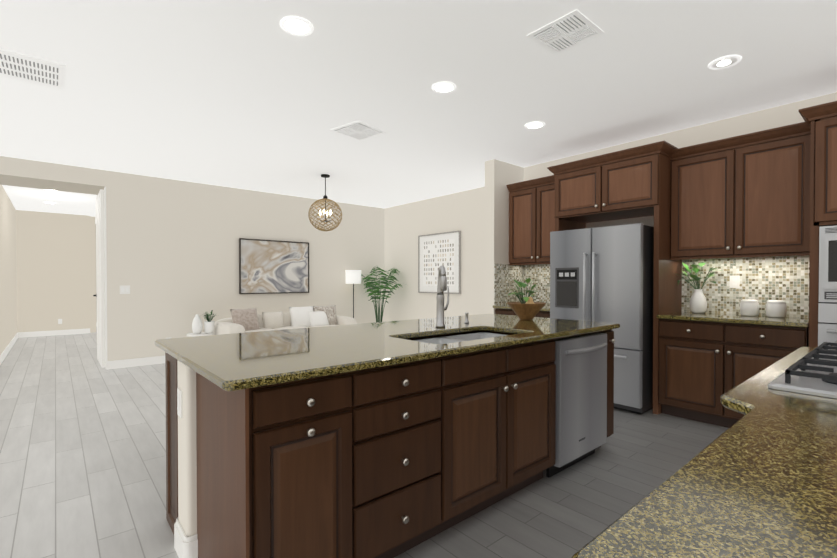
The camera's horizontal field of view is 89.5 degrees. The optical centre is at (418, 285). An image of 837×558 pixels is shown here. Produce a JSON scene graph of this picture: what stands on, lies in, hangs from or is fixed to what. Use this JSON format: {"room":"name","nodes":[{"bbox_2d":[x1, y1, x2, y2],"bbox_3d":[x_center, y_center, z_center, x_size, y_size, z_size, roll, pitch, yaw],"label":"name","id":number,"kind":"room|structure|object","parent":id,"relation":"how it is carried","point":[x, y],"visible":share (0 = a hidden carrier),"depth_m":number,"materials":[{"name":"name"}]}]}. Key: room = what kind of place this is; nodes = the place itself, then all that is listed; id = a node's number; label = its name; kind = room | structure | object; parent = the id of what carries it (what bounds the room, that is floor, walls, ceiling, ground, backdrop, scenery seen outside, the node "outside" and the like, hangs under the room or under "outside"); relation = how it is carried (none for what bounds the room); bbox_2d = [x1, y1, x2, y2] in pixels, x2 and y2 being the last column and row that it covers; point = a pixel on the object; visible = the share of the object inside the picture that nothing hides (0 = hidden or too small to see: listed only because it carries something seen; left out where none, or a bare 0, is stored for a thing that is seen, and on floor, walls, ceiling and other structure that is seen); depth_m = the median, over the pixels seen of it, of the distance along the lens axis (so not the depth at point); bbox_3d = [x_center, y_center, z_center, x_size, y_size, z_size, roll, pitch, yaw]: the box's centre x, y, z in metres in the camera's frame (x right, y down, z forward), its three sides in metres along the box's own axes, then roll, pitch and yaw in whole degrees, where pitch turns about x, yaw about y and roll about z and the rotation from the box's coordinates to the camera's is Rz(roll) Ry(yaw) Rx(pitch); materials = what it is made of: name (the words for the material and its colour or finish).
{"room":"kitchen","nodes":[
{"label":"kitchen","id":0,"kind":"room"},
{"bbox_2d":[0,185,16,354],"bbox_3d":[-6.988,-0.221,7.066,0.120,2.743,5.150,-1,1,-41],"label":"wall","id":1,"kind":"structure","parent":0,"point":[8,301],"depth_m":7.37,"materials":[{"name":"beige paint"}]},
{"bbox_2d":[0,187,164,369],"bbox_3d":[-3.015,-0.085,4.792,8.840,2.520,17.180,-1,1,-41],"label":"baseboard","id":2,"kind":"structure","parent":1,"relation":"attached to","point":[125,363],"depth_m":6.11,"materials":[{"name":"white"}]},
{"bbox_2d":[16,210,89,331],"bbox_3d":[-8.235,-0.247,9.468,1.360,2.743,0.120,-1,1,-41],"label":"wall","id":3,"kind":"structure","parent":0,"point":[53,265],"depth_m":9.43,"materials":[{"name":"beige paint"}]},
{"bbox_2d":[0,156,105,194],"bbox_3d":[-4.993,-1.466,5.721,1.170,0.223,0.770,-1,1,-41],"label":"soffit","id":4,"kind":"structure","parent":0,"point":[36,174],"depth_m":5.53,"materials":[{"name":"beige paint"}]},
{"bbox_2d":[89,216,95,332],"bbox_3d":[-8.228,-0.259,10.595,0.120,2.743,1.580,-1,1,-41],"label":"wall","id":5,"kind":"structure","parent":0,"point":[92,242],"depth_m":10.00,"materials":[{"name":"beige paint"}]},
{"bbox_2d":[95,224,96,321],"bbox_3d":[-7.883,-0.274,12.012,2.490,2.743,0.120,-1,1,-41],"label":"wall","id":6,"kind":"structure","parent":0,"point":[96,297],"depth_m":11.31,"materials":[{"name":"beige paint"}]},
{"bbox_2d":[106,171,383,360],"bbox_3d":[-2.548,-0.224,7.407,4.720,2.743,0.120,-1,1,-41],"label":"wall","id":7,"kind":"structure","parent":0,"point":[173,254],"depth_m":6.61,"materials":[{"name":"beige paint"}]},
{"bbox_2d":[120,285,129,293],"bbox_3d":[-4.140,0.063,5.957,0.120,0.120,0.009,-1,1,-41],"label":"switch plate","id":8,"kind":"object","parent":7,"relation":"attached to","point":[124,289],"depth_m":5.96,"materials":[{"name":"white plastic"}]},
{"bbox_2d":[239,238,308,293],"bbox_3d":[-2.480,-0.317,7.351,1.230,0.920,0.040,-1,1,-41],"label":"picture","id":9,"kind":"object","parent":7,"relation":"attached to","point":[270,266],"visible":1,"depth_m":7.31,"materials":[{"name":"paper"}]},
{"bbox_2d":[0,327,728,557],"bbox_3d":[-3.066,1.225,4.881,9.300,0.100,17.800,-1,1,-41],"label":"floor","id":10,"kind":"structure","parent":0,"point":[82,453],"depth_m":2.69,"materials":[{"name":"grey wood"}]},
{"bbox_2d":[187,332,213,336],"bbox_3d":[-3.249,0.939,6.303,0.370,0.440,0.370,-1,1,-41],"label":"side table","id":11,"kind":"object","parent":10,"relation":"on","point":[195,335],"visible":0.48,"depth_m":6.18,"materials":[{"name":"white"}]},
{"bbox_2d":[192,314,202,333],"bbox_3d":[-3.274,0.575,6.251,0.144,0.286,0.144,-1,1,-41],"label":"vase","id":12,"kind":"object","parent":11,"relation":"on","point":[197,325],"visible":1,"depth_m":6.21,"materials":[{"name":"white ceramic"}]},
{"bbox_2d":[200,310,218,332],"bbox_3d":[-3.144,0.543,6.359,0.259,0.346,0.271,-1,1,-41],"label":"potted plant","id":13,"kind":"object","parent":11,"relation":"on","point":[208,325],"visible":1,"depth_m":6.30,"materials":[{"name":"white ceramic"}]},
{"bbox_2d":[214,305,356,334],"bbox_3d":[-2.149,0.753,6.976,2.150,0.797,0.950,-1,1,-41],"label":"sofa","id":14,"kind":"object","parent":10,"relation":"on","point":[245,320],"visible":0.56,"depth_m":6.84,"materials":[{"name":"fabric"}]},
{"bbox_2d":[345,270,360,317],"bbox_3d":[-1.257,0.424,8.168,0.304,1.430,0.304,-1,1,-41],"label":"lamp","id":15,"kind":"object","parent":10,"relation":"on","point":[353,277],"visible":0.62,"depth_m":8.04,"materials":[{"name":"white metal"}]},
{"bbox_2d":[361,266,403,321],"bbox_3d":[-0.671,0.385,8.275,0.690,1.505,0.959,-1,1,-41],"label":"palm plant","id":16,"kind":"object","parent":10,"relation":"on","point":[378,291],"visible":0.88,"depth_m":8.25,"materials":[{"name":"green plant"}]},
{"bbox_2d":[165,326,619,557],"bbox_3d":[0.057,0.759,2.606,2.661,0.880,1.157,-1,1,-41],"label":"kitchen island","id":17,"kind":"object","parent":10,"relation":"on","point":[390,439],"depth_m":1.75,"materials":[{"name":"brown wood"}]},
{"bbox_2d":[155,314,619,393],"bbox_3d":[0.040,0.295,2.622,2.700,0.032,1.220,-1,1,-41],"label":"island countertop","id":18,"kind":"structure","parent":17,"relation":"on","point":[227,361],"depth_m":2.00,"materials":[{"name":"stone"}]},
{"bbox_2d":[436,266,468,327],"bbox_3d":[0.254,0.073,2.865,0.429,0.405,0.199,-1,1,-41],"label":"faucet","id":19,"kind":"object","parent":18,"relation":"on","point":[442,286],"visible":1,"depth_m":2.77,"materials":[{"name":"silver metal"}]},
{"bbox_2d":[413,332,505,343],"bbox_3d":[0.267,0.428,2.466,0.836,0.206,0.441,-1,1,-41],"label":"sink","id":20,"kind":"object","parent":18,"relation":"in","point":[458,338],"visible":0.06,"depth_m":2.71,"materials":[{"name":"silver metal"}]},
{"bbox_2d":[506,278,545,319],"bbox_3d":[0.847,0.104,3.365,0.346,0.331,0.349,-1,1,-41],"label":"potted plant","id":21,"kind":"object","parent":18,"relation":"on","point":[527,308],"visible":1,"depth_m":3.29,"materials":[{"name":"brown wood"}]},
{"bbox_2d":[546,332,606,477],"bbox_3d":[0.927,0.763,2.929,0.604,0.858,0.599,-1,1,-41],"label":"dishwasher","id":22,"kind":"object","parent":17,"relation":"in","point":[580,362],"visible":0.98,"depth_m":2.70,"materials":[{"name":"grey metal"}]},
{"bbox_2d":[495,309,544,317],"bbox_3d":[1.450,0.732,5.170,0.617,0.880,0.821,-1,1,-41],"label":"base cabinet","id":23,"kind":"object","parent":10,"relation":"on","point":[498,311],"depth_m":5.12,"materials":[{"name":"brown wood"}]},
{"bbox_2d":[493,305,544,312],"bbox_3d":[1.438,0.268,5.156,0.647,0.032,0.827,-1,1,-41],"label":"countertop","id":24,"kind":"structure","parent":23,"relation":"on","point":[494,306],"depth_m":5.14,"materials":[{"name":"beige stone"}]},
{"bbox_2d":[550,223,653,413],"bbox_3d":[1.964,0.307,4.371,0.842,1.745,0.915,-1,1,-41],"label":"fridge","id":25,"kind":"object","parent":10,"relation":"on","point":[602,274],"visible":0.69,"depth_m":3.96,"materials":[{"name":"grey metal"}]},
{"bbox_2d":[545,141,688,414],"bbox_3d":[2.051,-0.058,4.432,0.655,2.476,1.179,-1,1,-41],"label":"tall cabinet","id":26,"kind":"object","parent":10,"relation":"on","point":[640,181],"depth_m":4.06,"materials":[{"name":"brown wood"}]},
{"bbox_2d":[665,321,792,427],"bbox_3d":[2.740,0.748,3.669,0.617,0.880,1.000,-1,1,-41],"label":"base cabinet","id":27,"kind":"object","parent":10,"relation":"on","point":[705,360],"depth_m":3.54,"materials":[{"name":"brown wood"}]},
{"bbox_2d":[665,313,792,328],"bbox_3d":[2.730,0.284,3.651,0.647,0.032,1.010,-1,1,-41],"label":"countertop","id":28,"kind":"structure","parent":27,"relation":"on","point":[730,318],"depth_m":3.53,"materials":[{"name":"stone"}]},
{"bbox_2d":[674,262,721,313],"bbox_3d":[2.614,0.019,3.948,0.382,0.489,0.379,-1,1,-41],"label":"vase","id":29,"kind":"object","parent":28,"relation":"on","point":[698,302],"visible":1,"depth_m":3.95,"materials":[{"name":"white ceramic"}]},
{"bbox_2d":[740,299,758,315],"bbox_3d":[2.898,0.196,3.699,0.132,0.141,0.132,-1,1,-41],"label":"canister","id":30,"kind":"object","parent":28,"relation":"on","point":[748,307],"visible":1,"depth_m":3.65,"materials":[{"name":"white ceramic"}]},
{"bbox_2d":[766,300,786,317],"bbox_3d":[3.015,0.197,3.562,0.132,0.141,0.132,-1,1,-41],"label":"canister","id":31,"kind":"object","parent":28,"relation":"on","point":[776,308],"visible":1,"depth_m":3.52,"materials":[{"name":"white ceramic"}]},
{"bbox_2d":[793,101,836,351],"bbox_3d":[3.296,-0.042,2.984,0.655,2.476,0.850,-1,1,-41],"label":"tall cabinet","id":32,"kind":"object","parent":10,"relation":"on","point":[815,151],"depth_m":3.07,"materials":[{"name":"brown wood"}]},
{"bbox_2d":[818,225,836,345],"bbox_3d":[3.289,0.188,2.941,0.653,1.215,0.684,-1,1,-41],"label":"wall oven","id":33,"kind":"object","parent":32,"relation":"in","point":[827,317],"visible":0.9,"depth_m":2.99,"materials":[{"name":"grey metal"}]},
{"bbox_2d":[0,0,836,223],"bbox_3d":[-3.066,-1.618,4.850,9.300,0.100,17.800,-1,1,-41],"label":"ceiling","id":34,"kind":"structure","parent":0,"point":[252,95],"depth_m":3.26,"materials":[{"name":"white paint"}]},
{"bbox_2d":[0,49,65,89],"bbox_3d":[-2.927,-1.540,2.901,0.770,0.011,0.480,-1,1,-41],"label":"ceiling vent","id":35,"kind":"object","parent":34,"relation":"in","point":[18,66],"visible":1,"depth_m":3.01,"materials":[{"name":"white metal"}]},
{"bbox_2d":[280,16,313,35],"bbox_3d":[-0.723,-1.537,2.513,0.192,0.008,0.192,-1,1,-41],"label":"recessed light","id":36,"kind":"object","parent":34,"relation":"in","point":[295,26],"visible":1,"depth_m":2.50,"materials":[{"name":"white"}]},
{"bbox_2d":[308,174,341,230],"bbox_3d":[-1.337,-1.177,6.064,0.478,0.800,0.474,-1,1,-41],"label":"pendant light","id":37,"kind":"object","parent":34,"relation":"hanging from","point":[325,216],"visible":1,"depth_m":6.02,"materials":[{"name":"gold metal"}]},
{"bbox_2d":[330,121,386,140],"bbox_3d":[-0.607,-1.554,4.274,0.400,0.012,0.400,0,1,37],"label":"ceiling vent","id":38,"kind":"object","parent":34,"relation":"in","point":[358,130],"visible":1,"depth_m":4.25,"materials":[{"name":"white"}]},
{"bbox_2d":[432,81,455,92],"bbox_3d":[0.199,-1.546,3.306,0.192,0.008,0.192,-1,1,-41],"label":"recessed light","id":39,"kind":"object","parent":34,"relation":"in","point":[444,87],"visible":1,"depth_m":3.29,"materials":[{"name":"white"}]},
{"bbox_2d":[525,121,544,128],"bbox_3d":[1.132,-1.555,4.107,0.192,0.008,0.192,-1,1,-41],"label":"recessed light","id":40,"kind":"object","parent":34,"relation":"in","point":[535,125],"visible":1,"depth_m":4.10,"materials":[{"name":"white"}]},
{"bbox_2d":[526,9,603,54],"bbox_3d":[0.899,-1.536,2.588,0.330,0.012,0.330,-1,1,-41],"label":"ceiling vent","id":41,"kind":"object","parent":34,"relation":"in","point":[576,27],"visible":1,"depth_m":2.57,"materials":[{"name":"white metal"}]},
{"bbox_2d":[708,55,741,69],"bbox_3d":[2.121,-1.540,2.926,0.192,0.012,0.192,-1,1,-41],"label":"recessed light","id":42,"kind":"object","parent":34,"relation":"in","point":[724,62],"visible":1,"depth_m":2.91,"materials":[{"name":"white"}]},
{"bbox_2d":[384,187,484,321],"bbox_3d":[0.487,-0.226,7.589,0.120,2.743,3.800,-1,1,-41],"label":"wall","id":43,"kind":"structure","parent":0,"point":[408,224],"depth_m":7.77,"materials":[{"name":"beige paint"}]},
{"bbox_2d":[418,231,460,293],"bbox_3d":[0.358,-0.395,7.608,0.035,1.080,1.080,-1,1,-41],"label":"framed picture","id":44,"kind":"object","parent":43,"relation":"attached to","point":[436,251],"visible":0.9,"depth_m":7.60,"materials":[{"name":"white paper"}]},
{"bbox_2d":[485,159,523,313],"bbox_3d":[1.357,-0.206,5.732,1.220,2.743,0.150,-1,1,-41],"label":"wall","id":45,"kind":"structure","parent":0,"point":[500,176],"depth_m":5.35,"materials":[{"name":"beige paint"}]},
{"bbox_2d":[494,261,520,304],"bbox_3d":[1.315,-0.011,5.321,0.615,0.518,0.416,-1,1,-41],"label":"backsplash","id":46,"kind":"structure","parent":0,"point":[504,274],"depth_m":5.42,"materials":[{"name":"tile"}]},
{"bbox_2d":[521,261,544,308],"bbox_3d":[1.585,-0.007,5.006,0.615,0.518,0.413,-1,1,-41],"label":"backsplash","id":47,"kind":"structure","parent":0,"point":[534,270],"depth_m":5.52,"materials":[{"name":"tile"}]},
{"bbox_2d":[524,92,836,317],"bbox_3d":[3.577,-0.179,3.256,0.120,2.743,6.500,-1,1,-41],"label":"wall","id":48,"kind":"structure","parent":0,"point":[775,117],"depth_m":4.07,"materials":[{"name":"beige paint"}]},
{"bbox_2d":[506,177,544,260],"bbox_3d":[1.556,-0.770,5.245,0.337,1.030,0.821,-1,1,-41],"label":"upper cabinet","id":49,"kind":"object","parent":48,"relation":"attached to","point":[526,198],"depth_m":5.23,"materials":[{"name":"brown wood"}]},
{"bbox_2d":[677,123,796,260],"bbox_3d":[2.846,-0.754,3.744,0.337,1.030,1.000,-1,1,-41],"label":"upper cabinet","id":50,"kind":"object","parent":48,"relation":"attached to","point":[749,214],"depth_m":3.62,"materials":[{"name":"brown wood"}]},
{"bbox_2d":[572,341,836,557],"bbox_3d":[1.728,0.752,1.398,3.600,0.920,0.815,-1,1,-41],"label":"countertop","id":51,"kind":"structure","parent":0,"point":[758,479],"depth_m":0.61,"materials":[{"name":"brown stone"}]},
{"bbox_2d":[768,342,836,398],"bbox_3d":[1.519,0.266,1.298,0.920,0.052,0.545,-1,1,-41],"label":"cooktop","id":52,"kind":"object","parent":51,"relation":"in","point":[813,372],"visible":1,"depth_m":1.22,"materials":[{"name":"silver metal"}]},
{"bbox_3d":[-4.652,-0.101,6.332,0.115,2.520,0.990,-1,1,-41],"label":"wall","id":53,"kind":"structure","parent":0,"visible":0},
{"bbox_2d":[93,189,104,367],"bbox_3d":[-4.721,-0.096,6.227,0.086,2.488,0.900,-1,1,-41],"label":"hall door","id":54,"kind":"structure","parent":53,"relation":"in","point":[100,279],"depth_m":5.94,"materials":[{"name":"white wood"}]}
]}

